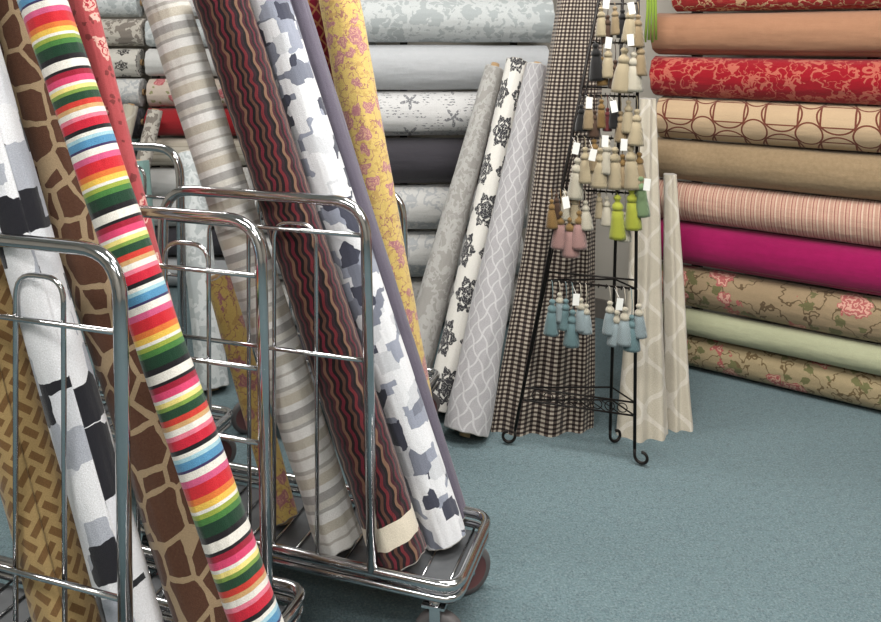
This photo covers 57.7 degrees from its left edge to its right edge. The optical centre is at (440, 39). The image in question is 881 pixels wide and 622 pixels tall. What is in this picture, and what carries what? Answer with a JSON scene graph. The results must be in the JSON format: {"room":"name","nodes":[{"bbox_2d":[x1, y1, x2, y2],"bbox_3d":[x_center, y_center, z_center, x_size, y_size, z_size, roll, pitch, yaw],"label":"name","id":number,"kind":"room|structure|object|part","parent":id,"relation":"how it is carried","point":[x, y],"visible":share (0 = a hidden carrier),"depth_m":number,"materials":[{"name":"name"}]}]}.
{"room":"fabric store","nodes":[
{"label":"fabric store","id":0,"kind":"room"},
{"bbox_2d":[101,12,246,226],"bbox_3d":[-2.205,0.020,5.450,2.790,2.900,0.100,0,0,0],"label":"wall","id":1,"kind":"structure","parent":0,"point":[145,76],"depth_m":5.40,"materials":[{"name":"paint"}]},
{"bbox_2d":[168,255,223,256],"bbox_3d":[-2.205,1.420,5.392,2.748,0.100,0.014,0,0,0],"label":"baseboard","id":2,"kind":"structure","parent":1,"relation":"attached to","point":[168,255],"depth_m":5.38,"materials":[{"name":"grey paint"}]},
{"bbox_2d":[0,286,880,621],"bbox_3d":[0.500,1.500,1.450,8.200,0.060,7.900,0,0,0],"label":"floor","id":3,"kind":"structure","parent":0,"point":[769,510],"depth_m":2.47,"materials":[{"name":"blue carpet"}]},
{"bbox_2d":[0,232,173,621],"bbox_3d":[-0.746,0.923,1.683,0.966,1.093,0.342,0,0,17],"label":"cart","id":4,"kind":"object","parent":3,"relation":"on","point":[13,603],"visible":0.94,"depth_m":1.51,"materials":[{"name":"silver metal"}]},
{"bbox_3d":[-0.742,1.314,1.682,0.890,0.010,0.276,0,0,18],"label":"deck plate","id":5,"kind":"part","parent":4,"relation":"part of","materials":[{"name":"grey metal"}]},
{"bbox_2d":[0,258,101,621],"bbox_3d":[-0.945,0.602,1.685,0.615,1.409,0.125,0,0,20],"label":"roll","id":6,"kind":"object","parent":4,"relation":"on","point":[40,507],"visible":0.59,"depth_m":1.60,"materials":[{"name":"fabric"}]},
{"bbox_2d":[0,47,163,621],"bbox_3d":[-0.796,0.551,1.615,0.573,1.501,0.108,0,0,11],"label":"roll","id":7,"kind":"object","parent":4,"relation":"on","point":[91,487],"visible":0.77,"depth_m":1.57,"materials":[{"name":"fabric"}]},
{"bbox_2d":[0,0,227,621],"bbox_3d":[-0.727,0.539,1.735,0.740,1.534,0.141,0,0,19],"label":"roll","id":8,"kind":"object","parent":4,"relation":"on","point":[187,581],"visible":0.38,"depth_m":1.66,"materials":[{"name":"fabric"}]},
{"bbox_2d":[16,0,283,621],"bbox_3d":[-0.598,0.543,1.633,0.727,1.522,0.100,0,0,19],"label":"roll","id":9,"kind":"object","parent":4,"relation":"on","point":[221,521],"visible":0.94,"depth_m":1.59,"materials":[{"name":"fabric"}]},
{"bbox_2d":[74,103,137,310],"bbox_3d":[-1.852,0.918,4.448,0.094,1.109,0.416,0,0,24],"label":"roll","id":10,"kind":"object","parent":3,"relation":"on","point":[130,110],"visible":0.09,"depth_m":4.55,"materials":[{"name":"fabric"}]},
{"bbox_2d":[136,160,154,231],"bbox_3d":[-1.310,1.015,3.547,0.113,0.930,0.451,0,0,-32],"label":"roll","id":11,"kind":"object","parent":3,"relation":"on","point":[144,164],"visible":0.03,"depth_m":3.65,"materials":[{"name":"fabric"}]},
{"bbox_2d":[136,108,162,166],"bbox_3d":[-1.711,0.933,4.449,0.096,1.080,0.417,0,0,25],"label":"roll","id":12,"kind":"object","parent":3,"relation":"on","point":[150,131],"visible":0.25,"depth_m":4.54,"materials":[{"name":"fabric"}]},
{"bbox_2d":[68,142,236,461],"bbox_3d":[-1.031,0.898,2.706,0.637,1.143,0.294,0,0,16],"label":"cart","id":13,"kind":"object","parent":3,"relation":"on","point":[223,423],"visible":0.12,"depth_m":2.51,"materials":[{"name":"silver metal"}]},
{"bbox_3d":[-1.027,1.314,2.706,0.560,0.010,0.226,0,0,18],"label":"deck plate","id":14,"kind":"part","parent":13,"relation":"part of","materials":[{"name":"grey metal"}]},
{"bbox_2d":[152,47,159,226],"bbox_3d":[-1.750,0.420,4.931,2.600,2.100,0.062,0,0,0],"label":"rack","id":15,"kind":"object","parent":3,"relation":"on","point":[153,77],"visible":0.02,"depth_m":4.90,"materials":[{"name":"grey metal"}]},
{"bbox_2d":[84,205,305,621],"bbox_3d":[-0.673,0.923,1.891,0.746,1.093,0.184,0,0,16],"label":"cart","id":16,"kind":"object","parent":3,"relation":"on","point":[293,612],"visible":0.23,"depth_m":1.73,"materials":[{"name":"silver metal"}]},
{"bbox_2d":[68,0,172,302],"bbox_3d":[-0.708,0.570,1.951,0.528,1.471,0.066,0,0,22],"label":"roll","id":17,"kind":"object","parent":16,"relation":"on","point":[86,14],"visible":0.25,"depth_m":1.98,"materials":[{"name":"fabric"}]},
{"bbox_3d":[-0.668,1.314,1.891,0.670,0.010,0.116,0,0,18],"label":"deck plate","id":18,"kind":"part","parent":16,"relation":"part of","materials":[{"name":"grey metal"}]},
{"bbox_2d":[168,256,227,285],"bbox_3d":[-1.050,1.381,4.778,1.360,0.173,0.168,0,0,0],"label":"roll","id":19,"kind":"object","parent":3,"relation":"on","point":[220,263],"visible":0.04,"depth_m":4.72,"materials":[{"name":"fabric"}]},
{"bbox_2d":[155,227,222,254],"bbox_3d":[-1.054,1.201,4.779,1.346,0.169,0.171,0,0,0],"label":"roll","id":20,"kind":"object","parent":19,"relation":"on","point":[172,236],"visible":0.12,"depth_m":4.71,"materials":[{"name":"fabric"}]},
{"bbox_2d":[153,199,212,225],"bbox_3d":[-1.047,1.025,4.779,1.348,0.172,0.169,0,0,0],"label":"roll","id":21,"kind":"object","parent":20,"relation":"on","point":[156,202],"visible":0.03,"depth_m":4.72,"materials":[{"name":"fabric"}]},
{"bbox_2d":[150,167,253,195],"bbox_3d":[-1.070,0.849,4.779,1.332,0.172,0.170,0,0,0],"label":"roll","id":22,"kind":"object","parent":21,"relation":"on","point":[163,180],"visible":0.1,"depth_m":4.71,"materials":[{"name":"fabric"}]},
{"bbox_2d":[151,138,245,165],"bbox_3d":[-1.075,0.667,4.779,1.350,0.169,0.171,0,0,0],"label":"roll","id":23,"kind":"object","parent":22,"relation":"on","point":[178,144],"visible":0.11,"depth_m":4.71,"materials":[{"name":"fabric"}]},
{"bbox_2d":[144,108,236,135],"bbox_3d":[-1.079,0.489,4.778,1.342,0.168,0.172,0,0,0],"label":"roll","id":24,"kind":"object","parent":23,"relation":"on","point":[170,124],"visible":0.13,"depth_m":4.71,"materials":[{"name":"fabric"}]},
{"bbox_2d":[146,78,226,106],"bbox_3d":[-1.072,0.314,4.777,1.331,0.171,0.169,0,0,0],"label":"roll","id":25,"kind":"object","parent":24,"relation":"on","point":[158,93],"visible":0.13,"depth_m":4.71,"materials":[{"name":"fabric"}]},
{"bbox_2d":[144,48,216,75],"bbox_3d":[-1.072,0.133,4.778,1.348,0.168,0.170,0,0,0],"label":"roll","id":26,"kind":"object","parent":25,"relation":"on","point":[153,66],"visible":0.06,"depth_m":4.71,"materials":[{"name":"fabric"}]},
{"bbox_2d":[145,19,377,46],"bbox_3d":[-1.061,-0.043,4.778,1.373,0.172,0.169,0,0,0],"label":"roll","id":27,"kind":"object","parent":26,"relation":"on","point":[149,38],"visible":0.09,"depth_m":4.71,"materials":[{"name":"fabric"}]},
{"bbox_2d":[189,0,197,15],"bbox_3d":[-1.069,-0.224,4.778,1.328,0.168,0.173,0,0,0],"label":"roll","id":28,"kind":"object","parent":27,"relation":"on","point":[190,1],"visible":0.03,"depth_m":4.70,"materials":[{"name":"fabric"}]},
{"bbox_2d":[178,150,228,390],"bbox_3d":[-1.047,0.990,3.498,0.134,0.988,0.474,0,0,-32],"label":"roll","id":29,"kind":"object","parent":3,"relation":"on","point":[196,284],"visible":0.44,"depth_m":3.41,"materials":[{"name":"fabric"}]},
{"bbox_2d":[243,167,255,350],"bbox_3d":[-0.838,1.035,3.569,0.124,0.896,0.464,0,0,-32],"label":"roll","id":30,"kind":"object","parent":3,"relation":"on","point":[245,169],"visible":0.06,"depth_m":3.68,"materials":[{"name":"fabric"}]},
{"bbox_2d":[296,323,309,365],"bbox_3d":[-0.609,1.065,3.549,0.112,0.837,0.447,0,0,-31],"label":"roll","id":31,"kind":"object","parent":3,"relation":"on","point":[296,323],"visible":0.02,"depth_m":3.42,"materials":[{"name":"fabric"}]},
{"bbox_2d":[135,185,490,621],"bbox_3d":[-0.347,0.923,2.133,0.938,1.093,0.343,0,0,17],"label":"cart","id":32,"kind":"object","parent":3,"relation":"on","point":[440,578],"visible":0.45,"depth_m":1.97,"materials":[{"name":"silver metal"}]},
{"bbox_2d":[141,0,361,555],"bbox_3d":[-0.524,0.538,2.129,0.666,1.534,0.121,0,0,17],"label":"roll","id":33,"kind":"object","parent":32,"relation":"on","point":[180,47],"visible":0.82,"depth_m":2.08,"materials":[{"name":"fabric"}]},
{"bbox_2d":[205,274,297,525],"bbox_3d":[-0.523,0.979,2.206,0.292,0.654,0.073,0,0,24],"label":"roll","id":34,"kind":"object","parent":32,"relation":"on","point":[226,307],"visible":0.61,"depth_m":2.19,"materials":[{"name":"fabric"}]},
{"bbox_2d":[192,0,426,570],"bbox_3d":[-0.354,0.575,2.081,0.667,1.470,0.138,0,0,21],"label":"roll","id":35,"kind":"object","parent":32,"relation":"on","point":[234,41],"visible":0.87,"depth_m":2.03,"materials":[{"name":"fabric"}]},
{"bbox_3d":[-0.344,1.314,2.132,0.862,0.010,0.276,0,0,18],"label":"deck plate","id":36,"kind":"part","parent":32,"relation":"part of","materials":[{"name":"grey metal"}]},
{"bbox_2d":[249,0,465,550],"bbox_3d":[-0.254,0.533,2.165,0.676,1.555,0.117,0,0,20],"label":"roll","id":37,"kind":"object","parent":32,"relation":"on","point":[435,507],"visible":0.85,"depth_m":2.11,"materials":[{"name":"fabric"}]},
{"bbox_2d":[290,0,465,519],"bbox_3d":[-0.203,0.543,2.255,0.590,1.524,0.066,0,0,20],"label":"roll","id":38,"kind":"object","parent":32,"relation":"on","point":[301,8],"visible":0.53,"depth_m":2.24,"materials":[{"name":"fabric"}]},
{"bbox_2d":[308,0,334,86],"bbox_3d":[-0.313,0.611,2.582,0.430,1.709,0.097,0,0,32],"label":"roll","id":39,"kind":"object","parent":3,"relation":"on","point":[314,5],"visible":0.03,"depth_m":2.61,"materials":[{"name":"fabric"}]},
{"bbox_2d":[231,192,439,433],"bbox_3d":[-0.386,0.993,3.025,0.737,0.953,0.344,0,0,16],"label":"cart","id":40,"kind":"object","parent":3,"relation":"on","point":[238,422],"visible":0.1,"depth_m":2.97,"materials":[{"name":"silver metal"}]},
{"bbox_2d":[319,0,432,398],"bbox_3d":[-0.182,0.612,2.512,0.472,1.713,0.134,0,0,22],"label":"roll","id":41,"kind":"object","parent":3,"relation":"on","point":[343,20],"visible":0.47,"depth_m":2.48,"materials":[{"name":"fabric"}]},
{"bbox_2d":[280,275,517,324],"bbox_3d":[-0.268,1.338,4.124,1.367,0.231,0.233,0,0,-4],"label":"roll","id":42,"kind":"object","parent":3,"relation":"on","point":[416,281],"visible":0.09,"depth_m":4.06,"materials":[{"name":"fabric"}]},
{"bbox_2d":[264,230,523,278],"bbox_3d":[-0.255,1.102,4.124,1.362,0.236,0.233,0,0,-4],"label":"roll","id":43,"kind":"object","parent":42,"relation":"on","point":[420,243],"visible":0.11,"depth_m":4.04,"materials":[{"name":"fabric"}]},
{"bbox_2d":[255,183,527,232],"bbox_3d":[-0.248,0.862,4.124,1.387,0.235,0.234,0,0,-4],"label":"roll","id":44,"kind":"object","parent":43,"relation":"on","point":[424,203],"visible":0.13,"depth_m":4.04,"materials":[{"name":"fabric"}]},
{"bbox_2d":[385,137,488,183],"bbox_3d":[-0.248,0.621,4.123,1.365,0.235,0.231,0,0,-4],"label":"roll","id":45,"kind":"object","parent":44,"relation":"on","point":[412,159],"visible":0.16,"depth_m":4.04,"materials":[{"name":"fabric"}]},
{"bbox_2d":[377,91,498,135],"bbox_3d":[-0.244,0.379,4.123,1.395,0.231,0.235,0,0,-4],"label":"roll","id":46,"kind":"object","parent":45,"relation":"on","point":[403,113],"visible":0.28,"depth_m":4.04,"materials":[{"name":"fabric"}]},
{"bbox_2d":[369,45,548,89],"bbox_3d":[-0.182,0.141,4.124,1.483,0.235,0.233,0,0,-4],"label":"roll","id":47,"kind":"object","parent":46,"relation":"on","point":[395,67],"visible":0.42,"depth_m":4.04,"materials":[{"name":"fabric"}]},
{"bbox_2d":[360,0,554,42],"bbox_3d":[-0.171,-0.104,4.123,1.511,0.236,0.233,0,0,-4],"label":"roll","id":48,"kind":"object","parent":47,"relation":"on","point":[452,21],"visible":0.62,"depth_m":4.04,"materials":[{"name":"fabric"}]},
{"bbox_2d":[400,42,516,230],"bbox_3d":[-0.220,0.420,4.354,1.320,2.100,0.078,0,0,-1],"label":"rack","id":49,"kind":"object","parent":3,"relation":"on","point":[401,43],"visible":0.02,"depth_m":4.33,"materials":[{"name":"grey metal"}]},
{"bbox_2d":[416,62,503,375],"bbox_3d":[0.048,0.795,3.548,0.146,1.381,0.740,0,0,36],"label":"roll","id":50,"kind":"object","parent":3,"relation":"on","point":[437,281],"visible":0.76,"depth_m":3.50,"materials":[{"name":"fabric"}]},
{"bbox_2d":[432,57,527,412],"bbox_3d":[0.185,0.780,3.375,0.148,1.411,0.732,0,0,35],"label":"roll","id":51,"kind":"object","parent":3,"relation":"on","point":[447,358],"visible":0.63,"depth_m":3.33,"materials":[{"name":"fabric"}]},
{"bbox_2d":[444,61,546,437],"bbox_3d":[0.238,0.786,3.215,0.172,1.384,0.763,0,0,28],"label":"roll","id":52,"kind":"object","parent":3,"relation":"on","point":[471,403],"visible":0.98,"depth_m":3.10,"materials":[{"name":"fabric"}]},
{"bbox_2d":[490,0,602,436],"bbox_3d":[0.481,0.570,3.130,0.597,1.800,0.276,0,0,-44],"label":"bolt","id":53,"kind":"object","parent":3,"relation":"on","point":[552,363],"visible":0.84,"depth_m":3.09,"materials":[{"name":"black fabric"}]},
{"bbox_2d":[502,0,648,464],"bbox_3d":[0.469,0.520,2.840,0.494,1.889,0.193,0,0,0],"label":"display stand","id":54,"kind":"object","parent":3,"relation":"on","point":[614,278],"visible":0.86,"depth_m":2.89,"materials":[{"name":"black metal"}]},
{"bbox_2d":[543,0,650,352],"bbox_3d":[0.551,0.467,2.817,0.376,1.236,0.154,0,0,19],"label":"tassels","id":55,"kind":"object","parent":54,"relation":"hanging from","point":[601,168],"visible":1,"depth_m":2.80,"materials":[{"name":"beige fabric"}]},
{"bbox_2d":[616,98,667,442],"bbox_3d":[0.837,0.860,3.181,0.179,1.220,0.572,0,0,24],"label":"bolt","id":56,"kind":"object","parent":3,"relation":"on","point":[652,421],"visible":0.7,"depth_m":3.09,"materials":[{"name":"beige fabric"}]},
{"bbox_2d":[663,173,692,431],"bbox_3d":[0.950,1.020,3.207,0.114,0.900,0.443,0,0,16],"label":"bolt","id":57,"kind":"object","parent":3,"relation":"on","point":[679,411],"visible":0.95,"depth_m":3.16,"materials":[{"name":"beige fabric"}]},
{"bbox_2d":[663,334,880,409],"bbox_3d":[1.675,1.390,3.225,1.644,0.152,0.151,0,0,35],"label":"roll","id":58,"kind":"object","parent":3,"relation":"on","point":[855,387],"visible":0.65,"depth_m":3.32,"materials":[{"name":"fabric"}]},
{"bbox_2d":[662,302,880,375],"bbox_3d":[1.644,1.255,3.202,1.644,0.120,0.116,0,0,35],"label":"roll","id":59,"kind":"object","parent":58,"relation":"on","point":[852,354],"visible":0.76,"depth_m":3.30,"materials":[{"name":"fabric"}]},
{"bbox_2d":[661,261,880,342],"bbox_3d":[1.658,1.105,3.223,1.644,0.180,0.175,0,0,35],"label":"roll","id":60,"kind":"object","parent":59,"relation":"on","point":[821,309],"visible":0.74,"depth_m":3.31,"materials":[{"name":"fabric"}]},
{"bbox_2d":[661,218,880,295],"bbox_3d":[1.679,0.915,3.220,1.644,0.194,0.197,0,0,35],"label":"roll","id":61,"kind":"object","parent":60,"relation":"on","point":[822,262],"visible":0.78,"depth_m":3.31,"materials":[{"name":"fabric"}]},
{"bbox_2d":[659,178,880,246],"bbox_3d":[1.677,0.727,3.218,1.644,0.182,0.178,0,0,35],"label":"roll","id":62,"kind":"object","parent":61,"relation":"on","point":[842,219],"visible":0.87,"depth_m":3.32,"materials":[{"name":"fabric"}]},
{"bbox_2d":[658,137,880,200],"bbox_3d":[1.671,0.541,3.227,1.644,0.190,0.186,0,0,35],"label":"roll","id":63,"kind":"object","parent":62,"relation":"on","point":[803,170],"visible":0.89,"depth_m":3.33,"materials":[{"name":"fabric"}]},
{"bbox_2d":[657,96,880,152],"bbox_3d":[1.686,0.353,3.218,1.644,0.192,0.189,0,0,35],"label":"roll","id":64,"kind":"object","parent":63,"relation":"on","point":[789,124],"visible":1,"depth_m":3.34,"materials":[{"name":"fabric"}]},
{"bbox_2d":[649,56,880,104],"bbox_3d":[1.663,0.167,3.231,1.644,0.188,0.188,0,0,35],"label":"roll","id":65,"kind":"object","parent":64,"relation":"on","point":[834,81],"visible":1,"depth_m":3.35,"materials":[{"name":"fabric"}]},
{"bbox_2d":[650,10,880,56],"bbox_3d":[1.669,-0.028,3.232,1.644,0.196,0.193,0,0,35],"label":"roll","id":66,"kind":"object","parent":65,"relation":"on","point":[857,33],"visible":0.98,"depth_m":3.34,"materials":[{"name":"fabric"}]},
{"bbox_2d":[671,0,880,11],"bbox_3d":[1.746,-0.221,3.177,1.644,0.192,0.191,0,0,35],"label":"roll","id":67,"kind":"object","parent":66,"relation":"on","point":[678,5],"visible":1,"depth_m":3.37,"materials":[{"name":"fabric"}]},
{"bbox_3d":[1.737,-0.409,3.181,1.438,0.190,1.085,0,0,0],"label":"paper towel roll","id":68,"kind":"object","parent":67,"relation":"on","visible":0},
{"bbox_2d":[644,0,656,41],"bbox_3d":[0.967,-0.189,3.545,0.147,0.400,0.041,0,0,-25],"label":"trim","id":69,"kind":"structure","parent":68,"relation":"hanging from","point":[651,5],"depth_m":3.52,"materials":[{"name":"green fabric"}]},
{"bbox_2d":[691,9,879,343],"bbox_3d":[1.791,0.420,3.296,1.560,2.100,0.280,0,0,35],"label":"rack","id":70,"kind":"object","parent":3,"relation":"on","point":[867,9],"depth_m":3.71,"materials":[{"name":"grey metal"}]},
{"bbox_3d":[-2.459,1.381,4.779,1.409,0.172,0.168,0,0,0],"label":"roll","id":71,"kind":"object","parent":3,"relation":"on","visible":0},
{"bbox_3d":[-2.470,1.203,4.778,1.370,0.172,0.169,0,0,0],"label":"roll","id":72,"kind":"object","parent":71,"relation":"on","visible":0},
{"bbox_3d":[-2.449,1.023,4.778,1.387,0.167,0.170,0,0,0],"label":"roll","id":73,"kind":"object","parent":72,"relation":"on","visible":0},
{"bbox_3d":[-2.471,0.847,4.778,1.368,0.172,0.170,0,0,0],"label":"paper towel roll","id":74,"kind":"object","parent":73,"relation":"on","visible":0},
{"bbox_2d":[131,138,140,156],"bbox_3d":[-2.482,0.670,4.779,1.392,0.173,0.168,0,0,0],"label":"roll","id":75,"kind":"object","parent":74,"relation":"on","point":[132,139],"visible":0.04,"depth_m":4.74,"materials":[{"name":"fabric"}]},
{"bbox_2d":[132,108,145,136],"bbox_3d":[-2.472,0.492,4.778,1.400,0.172,0.170,0,0,0],"label":"roll","id":76,"kind":"object","parent":75,"relation":"on","point":[139,123],"visible":0.1,"depth_m":4.74,"materials":[{"name":"fabric"}]},
{"bbox_2d":[116,78,146,106],"bbox_3d":[-2.465,0.314,4.779,1.398,0.170,0.170,0,0,0],"label":"roll","id":77,"kind":"object","parent":76,"relation":"on","point":[131,90],"visible":0.21,"depth_m":4.72,"materials":[{"name":"fabric"}]},
{"bbox_2d":[108,48,144,76],"bbox_3d":[-2.462,0.135,4.779,1.371,0.171,0.170,0,0,0],"label":"roll","id":78,"kind":"object","parent":77,"relation":"on","point":[126,62],"visible":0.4,"depth_m":4.72,"materials":[{"name":"fabric"}]},
{"bbox_2d":[101,19,147,46],"bbox_3d":[-2.448,-0.045,4.778,1.397,0.169,0.171,0,0,0],"label":"roll","id":79,"kind":"object","parent":78,"relation":"on","point":[118,32],"visible":0.29,"depth_m":4.71,"materials":[{"name":"fabric"}]},
{"bbox_2d":[96,0,144,16],"bbox_3d":[-2.476,-0.221,4.779,1.394,0.171,0.170,0,0,0],"label":"roll","id":80,"kind":"object","parent":79,"relation":"on","point":[107,8],"visible":0.38,"depth_m":4.71,"materials":[{"name":"fabric"}]},
{"bbox_2d":[377,0,880,344],"bbox_3d":[1.924,0.020,3.544,6.608,2.900,0.100,0,0,35],"label":"wall","id":81,"kind":"structure","parent":0,"point":[604,247],"depth_m":4.18,"materials":[{"name":"paint"}]},
{"bbox_2d":[595,298,624,318],"bbox_3d":[1.890,1.420,3.496,6.509,0.100,0.014,0,0,35],"label":"baseboard","id":82,"kind":"structure","parent":81,"relation":"attached to","point":[600,304],"depth_m":4.22,"materials":[{"name":"grey paint"}]}
]}

